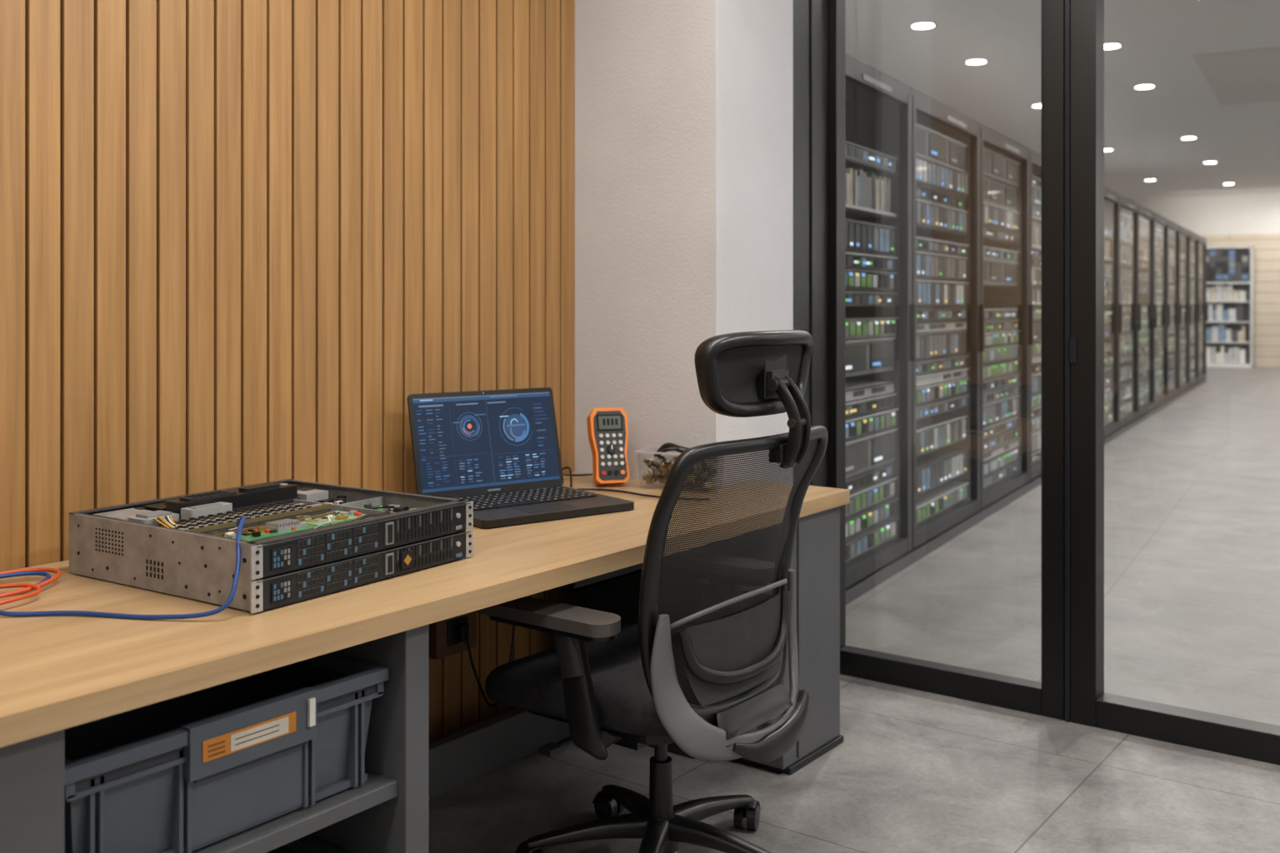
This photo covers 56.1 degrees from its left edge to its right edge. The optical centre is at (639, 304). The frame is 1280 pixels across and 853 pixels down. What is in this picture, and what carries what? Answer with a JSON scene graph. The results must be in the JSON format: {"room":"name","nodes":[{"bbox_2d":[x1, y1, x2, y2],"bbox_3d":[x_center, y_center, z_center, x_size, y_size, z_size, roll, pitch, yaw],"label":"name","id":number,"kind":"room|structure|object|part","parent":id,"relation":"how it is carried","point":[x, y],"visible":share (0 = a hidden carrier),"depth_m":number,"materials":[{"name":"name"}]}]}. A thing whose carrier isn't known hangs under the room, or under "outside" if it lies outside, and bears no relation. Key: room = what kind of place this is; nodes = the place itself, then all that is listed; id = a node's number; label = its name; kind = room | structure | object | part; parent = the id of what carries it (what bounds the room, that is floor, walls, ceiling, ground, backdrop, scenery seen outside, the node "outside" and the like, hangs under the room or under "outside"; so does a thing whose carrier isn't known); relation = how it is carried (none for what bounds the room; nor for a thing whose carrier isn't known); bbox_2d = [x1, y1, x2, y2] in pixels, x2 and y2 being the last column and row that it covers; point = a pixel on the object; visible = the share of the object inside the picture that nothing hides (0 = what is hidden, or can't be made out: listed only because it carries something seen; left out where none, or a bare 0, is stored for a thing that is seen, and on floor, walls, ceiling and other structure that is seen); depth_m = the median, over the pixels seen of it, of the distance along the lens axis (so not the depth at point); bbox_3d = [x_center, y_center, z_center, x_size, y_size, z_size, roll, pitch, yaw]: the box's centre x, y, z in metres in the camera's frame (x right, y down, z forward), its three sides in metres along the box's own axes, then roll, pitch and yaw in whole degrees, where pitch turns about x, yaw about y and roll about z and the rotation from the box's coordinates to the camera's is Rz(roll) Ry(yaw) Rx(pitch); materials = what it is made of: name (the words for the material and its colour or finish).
{"room":"electronics workshop","nodes":[
{"label":"electronics workshop","id":0,"kind":"room"},
{"bbox_2d":[0,0,574,743],"bbox_3d":[-1.967,-0.196,1.752,0.150,3.000,5.637,0,0,37],"label":"wall","id":1,"kind":"structure","parent":0,"point":[237,238],"depth_m":3.00,"materials":[{"name":"brown wood"}]},
{"bbox_2d":[429,611,476,659],"bbox_3d":[-0.537,0.939,3.455,0.090,0.130,0.160,0,0,37],"label":"power outlet","id":2,"kind":"object","parent":1,"relation":"attached to","point":[447,637],"depth_m":3.42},
{"bbox_2d":[465,625,514,707],"bbox_3d":[-0.423,0.891,3.523,0.020,0.576,0.243,0,0,37],"label":"power cable","id":3,"kind":"object","parent":1,"relation":"attached to","point":[495,704],"visible":0.56,"depth_m":3.47,"materials":[{"name":"black rubber"}]},
{"bbox_2d":[575,0,793,486],"bbox_3d":[0.199,-0.196,4.170,0.708,3.000,0.833,0,0,37],"label":"wall column","id":4,"kind":"structure","parent":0,"point":[684,108],"depth_m":3.79,"materials":[{"name":"white paint"}]},
{"bbox_2d":[429,367,1279,852],"bbox_3d":[8.285,1.354,11.443,20.500,0.100,33.750,0,0,37],"label":"floor","id":5,"kind":"structure","parent":0,"point":[912,771],"depth_m":3.81,"materials":[{"name":"concrete"}]},
{"bbox_2d":[0,472,849,852],"bbox_3d":[-1.065,0.929,2.076,0.898,0.750,4.440,0,0,37],"label":"desk","id":6,"kind":"object","parent":5,"relation":"on","point":[58,673],"visible":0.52,"depth_m":2.23,"materials":[{"name":"brown wood"}]},
{"bbox_2d":[0,583,41,605],"bbox_3d":[-1.242,0.542,2.175,0.169,0.020,0.286,0,0,37],"label":"cable","id":7,"kind":"object","parent":6,"relation":"on","point":[38,590],"visible":1,"depth_m":2.24,"materials":[{"name":"orange plastic"}]},
{"bbox_2d":[0,571,50,594],"bbox_3d":[-1.299,0.544,2.232,0.130,0.019,0.409,0,0,37],"label":"cable","id":8,"kind":"object","parent":6,"relation":"on","point":[47,575],"visible":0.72,"depth_m":2.39,"materials":[{"name":"blue plastic"}]},
{"bbox_2d":[0,567,61,598],"bbox_3d":[-1.290,0.542,2.237,0.202,0.021,0.426,0,0,37],"label":"cable","id":9,"kind":"object","parent":6,"relation":"on","point":[58,572],"visible":0.98,"depth_m":2.35,"materials":[{"name":"plastic"}]},
{"bbox_2d":[0,515,246,619],"bbox_3d":[-0.990,0.478,2.115,0.569,0.152,0.227,0,0,-21],"label":"cable","id":10,"kind":"object","parent":6,"relation":"on","point":[240,522],"visible":1,"depth_m":2.12,"materials":[{"name":"blue plastic"}]},
{"bbox_2d":[64,652,388,852],"bbox_3d":[-0.806,0.774,2.094,0.415,0.209,0.618,0,0,37],"label":"storage tote","id":11,"kind":"object","parent":6,"relation":"on","point":[187,773],"visible":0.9,"depth_m":2.00,"materials":[{"name":"plastic"}]},
{"bbox_2d":[69,479,473,614],"bbox_3d":[-0.769,0.478,2.536,0.592,0.146,0.589,0,0,33],"label":"server","id":12,"kind":"object","parent":6,"relation":"on","point":[301,540],"visible":1,"depth_m":2.38,"materials":[{"name":"metal"}]},
{"bbox_2d":[407,387,634,528],"bbox_3d":[-0.323,0.400,3.251,0.467,0.307,0.424,0,0,-37],"label":"laptop","id":13,"kind":"object","parent":6,"relation":"on","point":[497,451],"visible":0.84,"depth_m":3.35,"materials":[{"name":"black plastic"}]},
{"bbox_2d":[561,466,592,487],"bbox_3d":[-0.214,0.520,3.705,0.077,0.063,0.323,0,0,8],"label":"lead","id":14,"kind":"object","parent":6,"relation":"on","point":[570,474],"visible":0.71,"depth_m":3.63,"materials":[{"name":"black plastic"}]},
{"bbox_2d":[586,407,629,485],"bbox_3d":[-0.095,0.435,3.669,0.116,0.234,0.110,0,0,-16],"label":"multimeter","id":15,"kind":"object","parent":6,"relation":"on","point":[607,428],"visible":1,"depth_m":3.64,"materials":[{"name":"plastic"}]},
{"bbox_2d":[577,488,709,500],"bbox_3d":[0.005,0.547,3.448,0.424,0.007,0.040,0,0,30],"label":"lead","id":16,"kind":"object","parent":6,"relation":"on","point":[582,489],"visible":0.68,"depth_m":3.49,"materials":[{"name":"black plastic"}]},
{"bbox_2d":[634,442,717,489],"bbox_3d":[0.123,0.485,3.600,0.245,0.135,0.135,0,0,24],"label":"container","id":17,"kind":"object","parent":6,"relation":"on","point":[660,467],"visible":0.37,"depth_m":3.59,"materials":[{"name":"clear plastic"}]},
{"bbox_2d":[475,330,828,852],"bbox_3d":[0.054,0.680,2.774,0.734,1.246,0.730,0,0,37],"label":"office chair","id":18,"kind":"object","parent":5,"relation":"on","point":[655,682],"visible":0.99,"depth_m":2.57,"materials":[{"name":"black plastic"}]},
{"bbox_3d":[-0.168,0.813,2.607,0.376,0.327,0.196,0,0,37],"label":"armrest","id":19,"kind":"part","parent":18,"relation":"part of","materials":[{"name":"black plastic"}]},
{"bbox_3d":[-0.011,0.876,2.823,0.570,0.113,0.552,0,0,37],"label":"seat","id":20,"kind":"part","parent":18,"relation":"part of","materials":[{"name":"fabric"}]},
{"bbox_3d":[0.153,0.813,3.033,0.376,0.327,0.196,0,0,37],"label":"armrest","id":21,"kind":"part","parent":18,"relation":"part of","materials":[{"name":"black plastic"}]},
{"bbox_3d":[0.242,0.591,2.632,0.184,0.622,0.630,0,0,37],"label":"frame","id":22,"kind":"part","parent":18,"relation":"part of","materials":[{"name":"black plastic"}]},
{"bbox_2d":[845,53,916,604],"bbox_3d":[0.641,0.104,5.682,0.970,2.400,1.345,0,0,30],"label":"rack","id":23,"kind":"object","parent":5,"relation":"on","point":[881,314],"visible":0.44,"depth_m":5.82,"materials":[{"name":"metal"}]},
{"bbox_2d":[845,86,984,563],"bbox_3d":[1.316,0.104,6.851,0.970,2.400,1.345,0,0,30],"label":"rack","id":24,"kind":"object","parent":5,"relation":"on","point":[947,165],"visible":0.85,"depth_m":6.78,"materials":[{"name":"metal"}]},
{"bbox_2d":[936,121,1033,520],"bbox_3d":[1.991,0.104,8.020,0.970,2.400,1.345,0,0,30],"label":"rack","id":25,"kind":"object","parent":5,"relation":"on","point":[1005,180],"visible":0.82,"depth_m":8.03,"materials":[{"name":"metal"}]},
{"bbox_2d":[1001,147,1041,490],"bbox_3d":[2.666,0.104,9.189,0.970,2.400,1.345,0,0,30],"label":"rack","id":26,"kind":"object","parent":5,"relation":"on","point":[1035,481],"visible":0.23,"depth_m":8.81,"materials":[{"name":"metal"}]},
{"bbox_2d":[1104,186,1122,444],"bbox_3d":[4.017,0.104,11.527,0.970,2.400,1.345,0,0,30],"label":"rack","id":27,"kind":"object","parent":5,"relation":"on","point":[1112,309],"visible":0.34,"depth_m":11.82,"materials":[{"name":"metal"}]},
{"bbox_2d":[1118,193,1140,435],"bbox_3d":[4.692,0.104,12.696,0.970,2.400,1.345,0,0,30],"label":"rack","id":28,"kind":"object","parent":5,"relation":"on","point":[1128,216],"visible":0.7,"depth_m":12.86,"materials":[{"name":"metal"}]},
{"bbox_2d":[1120,203,1156,423],"bbox_3d":[5.367,0.104,13.865,0.970,2.400,1.345,0,0,30],"label":"rack","id":29,"kind":"object","parent":5,"relation":"on","point":[1146,222],"visible":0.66,"depth_m":14.06,"materials":[{"name":"metal"}]},
{"bbox_2d":[1139,211,1169,414],"bbox_3d":[6.042,0.104,15.034,0.970,2.400,1.345,0,0,30],"label":"rack","id":30,"kind":"object","parent":5,"relation":"on","point":[1161,223],"visible":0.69,"depth_m":15.27,"materials":[{"name":"metal"}]},
{"bbox_2d":[1166,219,1181,405],"bbox_3d":[6.717,0.104,16.203,0.970,2.400,1.345,0,0,30],"label":"rack","id":31,"kind":"object","parent":5,"relation":"on","point":[1173,228],"visible":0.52,"depth_m":16.50,"materials":[{"name":"metal"}]},
{"bbox_2d":[1178,225,1191,398],"bbox_3d":[7.392,0.104,17.372,0.970,2.400,1.345,0,0,30],"label":"rack","id":32,"kind":"object","parent":5,"relation":"on","point":[1184,232],"visible":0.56,"depth_m":17.67,"materials":[{"name":"metal"}]},
{"bbox_2d":[1189,230,1200,392],"bbox_3d":[8.067,0.104,18.541,0.970,2.400,1.345,0,0,30],"label":"rack","id":33,"kind":"object","parent":5,"relation":"on","point":[1196,307],"visible":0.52,"depth_m":18.84,"materials":[{"name":"metal"}]},
{"bbox_2d":[1198,235,1208,386],"bbox_3d":[8.742,0.104,19.711,0.970,2.400,1.345,0,0,30],"label":"rack","id":34,"kind":"object","parent":5,"relation":"on","point":[1202,241],"visible":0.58,"depth_m":20.00,"materials":[{"name":"metal"}]},
{"bbox_2d":[1206,245,1253,368],"bbox_3d":[11.986,0.054,24.948,1.350,2.500,0.400,0,0,30],"label":"bookshelf","id":35,"kind":"object","parent":5,"relation":"on","point":[1229,268],"visible":0.62,"depth_m":24.75,"materials":[{"name":"white plastic"}]},
{"bbox_2d":[1030,104,1041,107],"bbox_3d":[4.631,-2.290,13.860,0.219,0.009,0.219,0,0,37],"label":"recessed light","id":36,"kind":"object","parent":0,"point":[1036,105],"depth_m":13.86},
{"bbox_2d":[845,0,1279,198],"bbox_3d":[10.228,-2.346,14.029,20.500,0.100,27.280,0,0,37],"label":"ceiling","id":37,"kind":"structure","parent":0,"point":[1144,128],"depth_m":11.83,"materials":[{"name":"grey paint"}]},
{"bbox_2d":[909,22,936,29],"bbox_3d":[2.330,-2.290,9.877,0.219,0.009,0.219,0,0,37],"label":"recessed light","id":38,"kind":"object","parent":37,"relation":"in","point":[918,25],"depth_m":9.84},
{"bbox_2d":[964,59,988,64],"bbox_3d":[3.180,-2.290,11.349,0.219,0.009,0.219,0,0,37],"label":"recessed light","id":39,"kind":"object","parent":37,"relation":"in","point":[974,61],"depth_m":11.33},
{"bbox_2d":[1104,43,1122,49],"bbox_3d":[4.170,-2.290,10.662,0.219,0.009,0.219,0,0,37],"label":"recessed light","id":40,"kind":"object","parent":37,"relation":"in","point":[1107,46],"depth_m":10.63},
{"bbox_2d":[1133,85,1155,89],"bbox_3d":[5.320,-2.290,12.654,0.219,0.009,0.219,0,0,37],"label":"recessed light","id":41,"kind":"object","parent":37,"relation":"in","point":[1140,87],"depth_m":12.64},
{"bbox_2d":[1192,46,1279,105],"bbox_3d":[8.927,-2.292,11.182,6.755,0.007,8.183,0,0,37],"label":"ceiling panel","id":42,"kind":"object","parent":37,"relation":"in","point":[1252,76],"depth_m":11.96,"materials":[{"name":"grey"}]},
{"bbox_2d":[1180,136,1197,139],"bbox_3d":[7.570,-2.290,16.551,0.219,0.009,0.219,0,0,37],"label":"recessed light","id":43,"kind":"object","parent":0,"point":[1186,137],"depth_m":16.50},
{"bbox_2d":[1128,191,1279,367],"bbox_3d":[14.926,-0.496,23.591,16.000,3.600,0.153,0,0,30],"label":"wall","id":44,"kind":"structure","parent":0,"point":[1239,219],"depth_m":24.80,"materials":[{"name":"white paint"}]},
{"bbox_2d":[1202,161,1217,163],"bbox_3d":[9.220,-2.290,19.409,0.219,0.009,0.219,0,0,37],"label":"recessed light","id":45,"kind":"object","parent":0,"point":[1204,162],"depth_m":19.38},
{"bbox_3d":[6.777,-0.196,-0.345,6.750,3.000,0.150,0,0,37],"label":"wall","id":46,"kind":"structure","parent":0,"visible":0},
{"bbox_2d":[793,0,1064,719],"bbox_3d":[0.914,-0.196,3.926,0.865,3.000,0.365,0,0,37],"label":"door frame","id":47,"kind":"structure","parent":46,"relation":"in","point":[819,26],"depth_m":4.09,"materials":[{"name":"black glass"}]},
{"bbox_2d":[1064,0,1279,765],"bbox_3d":[1.927,-0.196,3.349,1.441,3.000,0.100,0,0,37],"label":"door","id":48,"kind":"structure","parent":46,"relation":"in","point":[1086,702],"depth_m":3.71,"materials":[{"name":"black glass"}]}
]}

